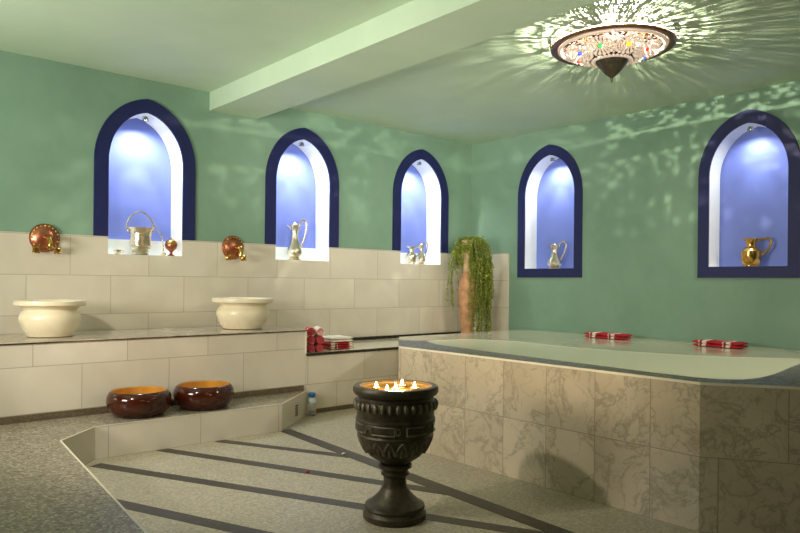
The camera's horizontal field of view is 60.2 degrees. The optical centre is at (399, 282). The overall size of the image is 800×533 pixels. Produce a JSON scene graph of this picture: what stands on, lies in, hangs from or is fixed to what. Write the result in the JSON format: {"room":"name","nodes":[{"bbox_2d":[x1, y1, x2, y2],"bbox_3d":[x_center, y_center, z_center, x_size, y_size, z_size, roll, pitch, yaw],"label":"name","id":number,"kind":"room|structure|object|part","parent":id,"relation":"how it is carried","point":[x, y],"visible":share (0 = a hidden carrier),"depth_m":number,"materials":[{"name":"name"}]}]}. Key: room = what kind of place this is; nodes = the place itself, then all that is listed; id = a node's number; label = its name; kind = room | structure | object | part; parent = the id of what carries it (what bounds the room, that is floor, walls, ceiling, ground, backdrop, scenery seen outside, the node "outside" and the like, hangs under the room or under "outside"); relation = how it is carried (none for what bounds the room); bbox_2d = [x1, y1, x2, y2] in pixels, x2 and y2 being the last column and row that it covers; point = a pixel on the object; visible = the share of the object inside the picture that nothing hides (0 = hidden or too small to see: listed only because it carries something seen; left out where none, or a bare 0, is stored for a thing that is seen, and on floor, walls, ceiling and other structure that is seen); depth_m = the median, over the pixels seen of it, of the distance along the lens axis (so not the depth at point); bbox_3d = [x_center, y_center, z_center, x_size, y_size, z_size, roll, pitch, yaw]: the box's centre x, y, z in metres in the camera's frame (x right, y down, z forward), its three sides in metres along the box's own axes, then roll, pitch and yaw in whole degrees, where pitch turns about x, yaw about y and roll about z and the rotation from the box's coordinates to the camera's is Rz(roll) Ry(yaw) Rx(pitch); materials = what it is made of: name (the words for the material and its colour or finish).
{"room":"spa","nodes":[
{"label":"spa","id":0,"kind":"room"},
{"bbox_2d":[0,50,471,252],"bbox_3d":[-2.305,-0.288,5.420,8.900,2.730,0.001,1,0,-41],"label":"wall","id":1,"kind":"structure","parent":0,"point":[53,114],"depth_m":5.92,"materials":[{"name":"green paint"}]},
{"bbox_2d":[29,224,60,253],"bbox_3d":[-2.577,-0.321,5.047,0.212,0.225,0.179,1,0,-41],"label":"tap","id":2,"kind":"object","parent":1,"relation":"attached to","point":[42,237],"visible":1,"depth_m":5.07,"materials":[{"name":"orange metal"}]},
{"bbox_3d":[-2.643,-0.244,5.030,0.042,0.071,0.079,1,0,24],"label":"handle","id":3,"kind":"part","parent":2,"relation":"part of","materials":[{"name":"gold metal"}]},
{"bbox_3d":[-2.564,-0.295,5.032,0.048,0.105,0.139,1,0,-41],"label":"spout","id":4,"kind":"part","parent":2,"relation":"part of","materials":[{"name":"gold metal"}]},
{"bbox_3d":[-2.551,-0.243,5.109,0.079,0.071,0.042,1,0,-16],"label":"handle","id":5,"kind":"part","parent":2,"relation":"part of","materials":[{"name":"gold metal"}]},
{"bbox_2d":[93,99,195,255],"bbox_3d":[-2.142,-0.845,5.712,0.824,1.288,0.271,1,0,-41],"label":"arched niche","id":6,"kind":"object","parent":1,"relation":"attached to","point":[138,161],"visible":0.98,"depth_m":5.80,"materials":[{"name":"blue paint"}]},
{"bbox_2d":[113,250,123,253],"bbox_3d":[-2.252,-0.241,5.511,0.072,0.036,0.060,1,0,-6],"label":"cup","id":7,"kind":"object","parent":6,"relation":"in","point":[115,251],"visible":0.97,"depth_m":5.49,"materials":[{"name":"silver metal"}]},
{"bbox_3d":[-2.224,-0.801,5.806,0.646,1.198,0.020,1,0,-41],"label":"panel","id":8,"kind":"part","parent":6,"relation":"part of","materials":[{"name":"blue paint"}]},
{"bbox_2d":[126,211,154,254],"bbox_3d":[-2.127,-0.404,5.656,0.216,0.363,0.216,1,0,-15],"label":"bucket","id":9,"kind":"object","parent":6,"relation":"in","point":[140,237],"visible":0.99,"depth_m":5.59,"materials":[{"name":"silver metal"}]},
{"bbox_3d":[-2.128,-0.497,5.654,0.231,0.175,0.023,1,0,-41],"label":"handle","id":10,"kind":"part","parent":9,"relation":"part of","materials":[{"name":"silver metal"}]},
{"bbox_2d":[142,116,148,120],"bbox_3d":[-2.085,-1.339,5.652,0.056,0.030,0.056,1,0,-41],"label":"spotlight","id":11,"kind":"object","parent":6,"relation":"attached to","point":[145,118],"depth_m":5.63,"materials":[{"name":"white metal"}]},
{"bbox_2d":[151,224,165,255],"bbox_3d":[-2.004,-0.349,5.730,0.125,0.256,0.048,1,0,-41],"label":"ladle","id":12,"kind":"object","parent":6,"relation":"in","point":[161,254],"visible":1,"depth_m":5.74,"materials":[{"name":"silver metal"}]},
{"bbox_2d":[165,238,177,255],"bbox_3d":[-1.922,-0.298,5.795,0.104,0.156,0.104,1,0,-41],"label":"goblet","id":13,"kind":"object","parent":6,"relation":"on","point":[171,245],"visible":1,"depth_m":5.76,"materials":[{"name":"orange metal"}]},
{"bbox_3d":[-1.921,-0.348,5.795,0.104,0.056,0.103,1,0,-41],"label":"lid","id":14,"kind":"part","parent":13,"relation":"part of","materials":[{"name":"gold metal"}]},
{"bbox_2d":[0,231,462,336],"bbox_3d":[-2.420,0.358,5.317,8.600,1.437,0.012,1,0,-41],"label":"wall tiles","id":15,"kind":"structure","parent":1,"relation":"attached to","point":[356,292],"depth_m":6.04,"materials":[{"name":"beige tile"}]},
{"bbox_2d":[222,236,245,260],"bbox_3d":[-1.425,-0.299,6.046,0.212,0.225,0.179,1,0,-41],"label":"tap","id":16,"kind":"object","parent":1,"relation":"attached to","point":[232,246],"visible":1,"depth_m":6.06,"materials":[{"name":"orange metal"}]},
{"bbox_3d":[-1.490,-0.223,6.029,0.042,0.071,0.079,1,0,24],"label":"handle","id":17,"kind":"part","parent":16,"relation":"part of","materials":[{"name":"gold metal"}]},
{"bbox_3d":[-1.412,-0.273,6.031,0.048,0.105,0.139,1,0,-41],"label":"spout","id":18,"kind":"part","parent":16,"relation":"part of","materials":[{"name":"gold metal"}]},
{"bbox_2d":[265,128,338,260],"bbox_3d":[-1.005,-0.834,6.697,0.824,1.288,0.271,1,0,-41],"label":"arched niche","id":19,"kind":"object","parent":1,"relation":"attached to","point":[298,185],"visible":0.91,"depth_m":6.80,"materials":[{"name":"blue paint"}]},
{"bbox_3d":[-1.087,-0.790,6.792,0.646,1.198,0.020,1,0,-41],"label":"panel","id":20,"kind":"part","parent":19,"relation":"part of","materials":[{"name":"blue paint"}]},
{"bbox_2d":[287,219,307,259],"bbox_3d":[-1.002,-0.408,6.634,0.150,0.394,0.177,1,0,39],"label":"tall ewer","id":21,"kind":"object","parent":19,"relation":"in","point":[294,251],"visible":0.95,"depth_m":6.59,"materials":[{"name":"silver metal"}]},
{"bbox_3d":[-0.938,-0.468,6.644,0.095,0.275,0.020,1,0,-16],"label":"handle","id":22,"kind":"part","parent":21,"relation":"part of","materials":[{"name":"silver metal"}]},
{"bbox_2d":[351,331,460,339],"bbox_3d":[-0.234,0.577,7.196,2.769,0.030,0.014,1,0,-41],"label":"baseboard","id":23,"kind":"structure","parent":1,"relation":"attached to","point":[404,335],"depth_m":7.35,"materials":[{"name":"black stone"}]},
{"bbox_2d":[392,149,448,264],"bbox_3d":[0.155,-0.823,7.703,0.824,1.288,0.271,1,0,-41],"label":"arched niche","id":24,"kind":"object","parent":1,"relation":"attached to","point":[420,211],"visible":0.94,"depth_m":7.83,"materials":[{"name":"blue paint"}]},
{"bbox_2d":[406,246,420,263],"bbox_3d":[0.145,-0.299,7.598,0.152,0.198,0.110,1,0,12],"label":"small ewer","id":25,"kind":"object","parent":24,"relation":"in","point":[411,256],"visible":0.96,"depth_m":7.57,"materials":[{"name":"silver metal"}]},
{"bbox_3d":[0.073,-0.778,7.798,0.646,1.198,0.020,1,0,-41],"label":"panel","id":26,"kind":"part","parent":24,"relation":"part of","materials":[{"name":"blue paint"}]},
{"bbox_2d":[417,242,427,263],"bbox_3d":[0.244,-0.327,7.707,0.096,0.256,0.113,1,0,39],"label":"small ewer","id":27,"kind":"object","parent":24,"relation":"in","point":[421,258],"visible":0.92,"depth_m":7.68,"materials":[{"name":"silver metal"}]},
{"bbox_2d":[85,408,702,532],"bbox_3d":[0.258,1.101,2.219,8.600,0.002,8.212,1,0,-41],"label":"floor","id":28,"kind":"structure","parent":0,"point":[261,483],"depth_m":3.58,"materials":[{"name":"tile"}]},
{"bbox_2d":[0,325,306,424],"bbox_3d":[-3.217,0.718,4.094,5.797,0.702,0.795,1,0,-41],"label":"tiled bench","id":29,"kind":"object","parent":28,"relation":"on","point":[41,379],"visible":0.69,"depth_m":4.80,"materials":[{"name":"beige tile"}]},
{"bbox_2d":[13,299,85,337],"bbox_3d":[-2.421,0.249,4.778,0.454,0.250,0.454,1,0,-41],"label":"stone basin","id":30,"kind":"object","parent":29,"relation":"on","point":[38,318],"visible":1,"depth_m":4.63,"materials":[{"name":"beige stone"}]},
{"bbox_3d":[-2.974,0.849,3.790,5.769,0.042,0.012,1,0,-41],"label":"skirting","id":31,"kind":"part","parent":29,"relation":"part of","materials":[{"name":"brown tile"}]},
{"bbox_2d":[212,297,273,329],"bbox_3d":[-1.307,0.258,5.744,0.504,0.254,0.504,1,0,-41],"label":"stone basin","id":32,"kind":"object","parent":29,"relation":"on","point":[236,313],"visible":1,"depth_m":5.57,"materials":[{"name":"beige stone"}]},
{"bbox_3d":[-1.307,0.277,5.744,0.434,0.216,0.434,1,0,-41],"label":"bowl","id":33,"kind":"part","parent":32,"relation":"part of","materials":[{"name":"beige stone"}]},
{"bbox_3d":[-0.776,0.496,5.695,0.011,0.183,0.007,1,0,-41],"label":"edge trim","id":34,"kind":"part","parent":29,"relation":"part of","materials":[{"name":"beige tile"}]},
{"bbox_2d":[0,390,306,532],"bbox_3d":[-0.537,0.994,1.001,5.799,0.202,7.395,1,0,-41],"label":"step platform","id":35,"kind":"object","parent":28,"relation":"on","point":[47,486],"visible":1,"depth_m":3.89,"materials":[{"name":"beige tile"}]},
{"bbox_2d":[106,386,171,418],"bbox_3d":[-1.735,0.800,4.590,0.410,0.165,0.410,1,0,-41],"label":"wooden bowl","id":36,"kind":"object","parent":35,"relation":"on","point":[136,402],"visible":1,"depth_m":4.44,"materials":[{"name":"brown paint"}]},
{"bbox_2d":[173,380,233,410],"bbox_3d":[-1.388,0.803,4.884,0.416,0.165,0.416,1,0,-41],"label":"wooden bowl","id":37,"kind":"object","parent":35,"relation":"on","point":[205,395],"visible":1,"depth_m":4.73,"materials":[{"name":"brown paint"}]},
{"bbox_2d":[307,392,315,415],"bbox_3d":[-0.724,0.999,5.666,0.072,0.187,0.072,1,0,-22],"label":"plastic bottle","id":38,"kind":"object","parent":28,"relation":"on","point":[311,401],"visible":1,"depth_m":5.64,"materials":[{"name":"white"}]},
{"bbox_2d":[306,338,398,413],"bbox_3d":[0.029,0.847,6.910,2.803,0.506,0.794,1,0,-41],"label":"tiled ledge","id":39,"kind":"object","parent":28,"relation":"on","point":[332,374],"visible":0.17,"depth_m":5.97,"materials":[{"name":"beige tile"}]},
{"bbox_2d":[307,343,314,351],"bbox_3d":[-0.770,0.552,5.854,0.069,0.069,0.205,1,0,-17],"label":"rolled towel","id":40,"kind":"object","parent":39,"relation":"on","point":[310,347],"visible":0.76,"depth_m":5.76,"materials":[{"name":"red fabric"}]},
{"bbox_2d":[307,335,314,343],"bbox_3d":[-0.770,0.483,5.854,0.069,0.069,0.205,1,0,-17],"label":"rolled towel","id":41,"kind":"object","parent":40,"relation":"on","point":[310,339],"visible":0.69,"depth_m":5.76,"materials":[{"name":"red fabric"}]},
{"bbox_2d":[304,326,314,335],"bbox_3d":[-0.769,0.414,5.854,0.069,0.069,0.205,1,0,-17],"label":"rolled towel","id":42,"kind":"object","parent":41,"relation":"on","point":[310,331],"visible":0.81,"depth_m":5.76,"materials":[{"name":"red fabric"}]},
{"bbox_2d":[313,342,323,351],"bbox_3d":[-0.701,0.552,5.888,0.069,0.069,0.205,1,0,-17],"label":"rolled towel","id":43,"kind":"object","parent":39,"relation":"on","point":[318,347],"visible":0.89,"depth_m":5.80,"materials":[{"name":"red fabric"}]},
{"bbox_2d":[313,334,323,343],"bbox_3d":[-0.698,0.483,5.890,0.069,0.069,0.205,1,0,-17],"label":"rolled towel","id":44,"kind":"object","parent":43,"relation":"on","point":[319,339],"visible":0.92,"depth_m":5.80,"materials":[{"name":"red fabric"}]},
{"bbox_2d":[314,326,323,335],"bbox_3d":[-0.696,0.414,5.892,0.069,0.069,0.205,1,0,-17],"label":"rolled towel","id":45,"kind":"object","parent":44,"relation":"on","point":[318,330],"visible":0.87,"depth_m":5.80,"materials":[{"name":"fabric"}]},
{"bbox_3d":[-0.362,1.079,6.057,1.010,0.035,0.010,1,0,-41],"label":"skirting","id":46,"kind":"part","parent":39,"relation":"part of","materials":[{"name":"brown tile"}]},
{"bbox_2d":[321,341,353,349],"bbox_3d":[-0.593,0.557,6.154,0.261,0.061,0.268,1,0,-41],"label":"folded towel","id":47,"kind":"object","parent":39,"relation":"on","point":[327,345],"visible":0.76,"depth_m":6.05,"materials":[{"name":"red fabric"}]},
{"bbox_2d":[323,335,352,341],"bbox_3d":[-0.586,0.503,6.159,0.244,0.046,0.258,1,0,-41],"label":"folded towel","id":48,"kind":"object","parent":47,"relation":"on","point":[329,338],"visible":0.87,"depth_m":6.08,"materials":[{"name":"white fabric"}]},
{"bbox_2d":[353,379,438,526],"bbox_3d":[-0.023,0.788,3.230,0.400,0.618,0.400,1,0,-41],"label":"urn","id":49,"kind":"object","parent":28,"relation":"on","point":[395,428],"visible":1,"depth_m":3.10,"materials":[{"name":"brown metal"}]},
{"bbox_2d":[372,382,380,389],"bbox_3d":[-0.112,0.487,3.250,0.044,0.042,0.044,1,0,-41],"label":"candle","id":50,"kind":"object","parent":49,"relation":"on","point":[376,384],"visible":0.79,"depth_m":3.25,"materials":[{"name":"white wax"}]},
{"bbox_3d":[-0.024,0.901,3.230,0.160,0.116,0.160,1,0,-41],"label":"stem","id":51,"kind":"part","parent":49,"relation":"part of","materials":[{"name":"brown metal"}]},
{"bbox_2d":[353,379,438,465],"bbox_3d":[-0.021,0.661,3.230,0.400,0.363,0.400,1,0,-41],"label":"cup","id":52,"kind":"object","parent":49,"relation":"on","point":[394,427],"depth_m":3.08,"materials":[{"name":"brown metal"}]},
{"bbox_2d":[398,380,406,387],"bbox_3d":[0.010,0.489,3.330,0.044,0.042,0.044,1,0,-41],"label":"candle","id":53,"kind":"object","parent":49,"relation":"on","point":[401,385],"visible":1,"depth_m":3.32,"materials":[{"name":"white wax"}]},
{"bbox_2d":[410,382,418,389],"bbox_3d":[0.068,0.489,3.250,0.044,0.042,0.044,1,0,-41],"label":"candle","id":54,"kind":"object","parent":49,"relation":"on","point":[414,387],"visible":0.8,"depth_m":3.25,"materials":[{"name":"white wax"}]},
{"bbox_2d":[398,330,799,532],"bbox_3d":[1.751,0.783,4.829,2.930,0.668,4.605,1,0,-41],"label":"pool","id":55,"kind":"object","parent":28,"relation":"on","point":[704,439],"visible":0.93,"depth_m":3.49,"materials":[{"name":"stone"}]},
{"bbox_2d":[458,240,476,332],"bbox_3d":[0.748,0.071,7.643,0.218,1.060,0.218,1,0,-41],"label":"floor vase","id":56,"kind":"object","parent":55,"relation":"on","point":[463,298],"visible":0.67,"depth_m":7.58,"materials":[{"name":"ceramic"}]},
{"bbox_2d":[445,236,495,331],"bbox_3d":[0.770,0.031,7.621,0.565,1.111,0.312,1,0,1],"label":"trailing plant","id":57,"kind":"object","parent":56,"relation":"in","point":[482,269],"visible":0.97,"depth_m":7.57,"materials":[{"name":"green plant"}]},
{"bbox_2d":[584,332,631,339],"bbox_3d":[1.931,0.494,6.403,0.186,0.052,0.402,1,0,-43],"label":"folded towel","id":58,"kind":"object","parent":55,"relation":"on","point":[619,336],"visible":1,"depth_m":6.33,"materials":[{"name":"red fabric"}]},
{"bbox_2d":[692,339,748,348],"bbox_3d":[2.608,0.501,5.622,0.190,0.053,0.381,1,0,-43],"label":"folded towel","id":59,"kind":"object","parent":55,"relation":"on","point":[703,342],"visible":1,"depth_m":5.56,"materials":[{"name":"red fabric"}]},
{"bbox_2d":[0,0,799,144],"bbox_3d":[0.285,-1.677,2.219,8.600,0.100,8.212,1,0,-41],"label":"ceiling","id":60,"kind":"structure","parent":0,"point":[510,84],"depth_m":4.95,"materials":[{"name":"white paint"}]},
{"bbox_2d":[210,0,600,118],"bbox_3d":[1.214,-1.538,3.024,0.460,0.160,8.211,1,0,-41],"label":"beam","id":61,"kind":"structure","parent":60,"relation":"attached to","point":[414,32],"depth_m":4.40,"materials":[{"name":"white paint"}]},
{"bbox_2d":[550,22,676,82],"bbox_3d":[1.392,-1.463,4.532,0.796,0.305,0.796,1,0,3],"label":"ceiling lamp","id":62,"kind":"object","parent":60,"relation":"attached to","point":[610,47],"visible":1,"depth_m":4.38,"materials":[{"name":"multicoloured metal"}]},
{"bbox_3d":[1.393,-1.614,4.532,0.475,0.004,0.475,1,0,24],"label":"ceiling plate","id":63,"kind":"part","parent":62,"relation":"part of","materials":[{"name":"white metal"}]},
{"bbox_3d":[1.392,-1.494,4.532,0.636,0.090,0.636,1,0,-41],"label":"lamp shade","id":64,"kind":"part","parent":62,"relation":"part of","materials":[{"name":"multicoloured glass"}]},
{"bbox_2d":[471,80,799,349],"bbox_3d":[3.520,-0.231,5.035,0.001,2.730,8.212,1,0,-41],"label":"wall","id":65,"kind":"structure","parent":0,"point":[639,171],"depth_m":6.49,"materials":[{"name":"green paint"}]},
{"bbox_2d":[474,253,508,331],"bbox_3d":[1.014,0.140,7.900,0.030,0.929,0.580,1,0,-41],"label":"trim","id":66,"kind":"structure","parent":65,"relation":"attached to","point":[500,302],"depth_m":7.75,"materials":[{"name":"beige tile"}]},
{"bbox_2d":[517,144,582,277],"bbox_3d":[1.653,-0.750,7.351,0.236,1.403,0.824,1,0,-41],"label":"arched niche","id":67,"kind":"object","parent":65,"relation":"attached to","point":[551,212],"visible":0.92,"depth_m":7.47,"materials":[{"name":"blue paint"}]},
{"bbox_3d":[1.735,-0.742,7.422,0.020,1.238,0.678,1,0,-41],"label":"panel","id":68,"kind":"part","parent":67,"relation":"part of","materials":[{"name":"blue paint"}]},
{"bbox_2d":[547,241,566,267],"bbox_3d":[1.651,-0.293,7.312,0.155,0.295,0.184,1,0,-31],"label":"silver ewer","id":69,"kind":"object","parent":67,"relation":"in","point":[554,261],"visible":0.95,"depth_m":7.28,"materials":[{"name":"silver metal"}]},
{"bbox_3d":[1.715,-0.335,7.292,0.098,0.209,0.020,1,0,24],"label":"handle","id":70,"kind":"part","parent":69,"relation":"part of","materials":[{"name":"silver metal"}]},
{"bbox_2d":[697,109,799,277],"bbox_3d":[2.976,-0.737,5.825,0.236,1.403,0.824,1,0,-41],"label":"arched niche","id":71,"kind":"object","parent":65,"relation":"attached to","point":[754,172],"visible":1,"depth_m":5.89,"materials":[{"name":"blue paint"}]},
{"bbox_2d":[747,126,753,130],"bbox_3d":[2.942,-1.289,5.791,0.056,0.030,0.056,1,0,-41],"label":"spotlight","id":72,"kind":"object","parent":71,"relation":"attached to","point":[750,128],"depth_m":5.77,"materials":[{"name":"white metal"}]},
{"bbox_3d":[3.058,-0.729,5.895,0.020,1.238,0.678,1,0,-41],"label":"panel","id":73,"kind":"part","parent":71,"relation":"part of","materials":[{"name":"blue paint"}]},
{"bbox_2d":[741,237,772,265],"bbox_3d":[2.987,-0.255,5.809,0.221,0.247,0.160,1,0,0],"label":"jug","id":74,"kind":"object","parent":71,"relation":"in","point":[751,255],"visible":0.95,"depth_m":5.76,"materials":[{"name":"gold metal"}]},
{"bbox_3d":[3.046,-0.299,5.763,0.117,0.157,0.021,1,0,27],"label":"handle","id":75,"kind":"part","parent":74,"relation":"part of","materials":[{"name":"gold metal"}]}
]}

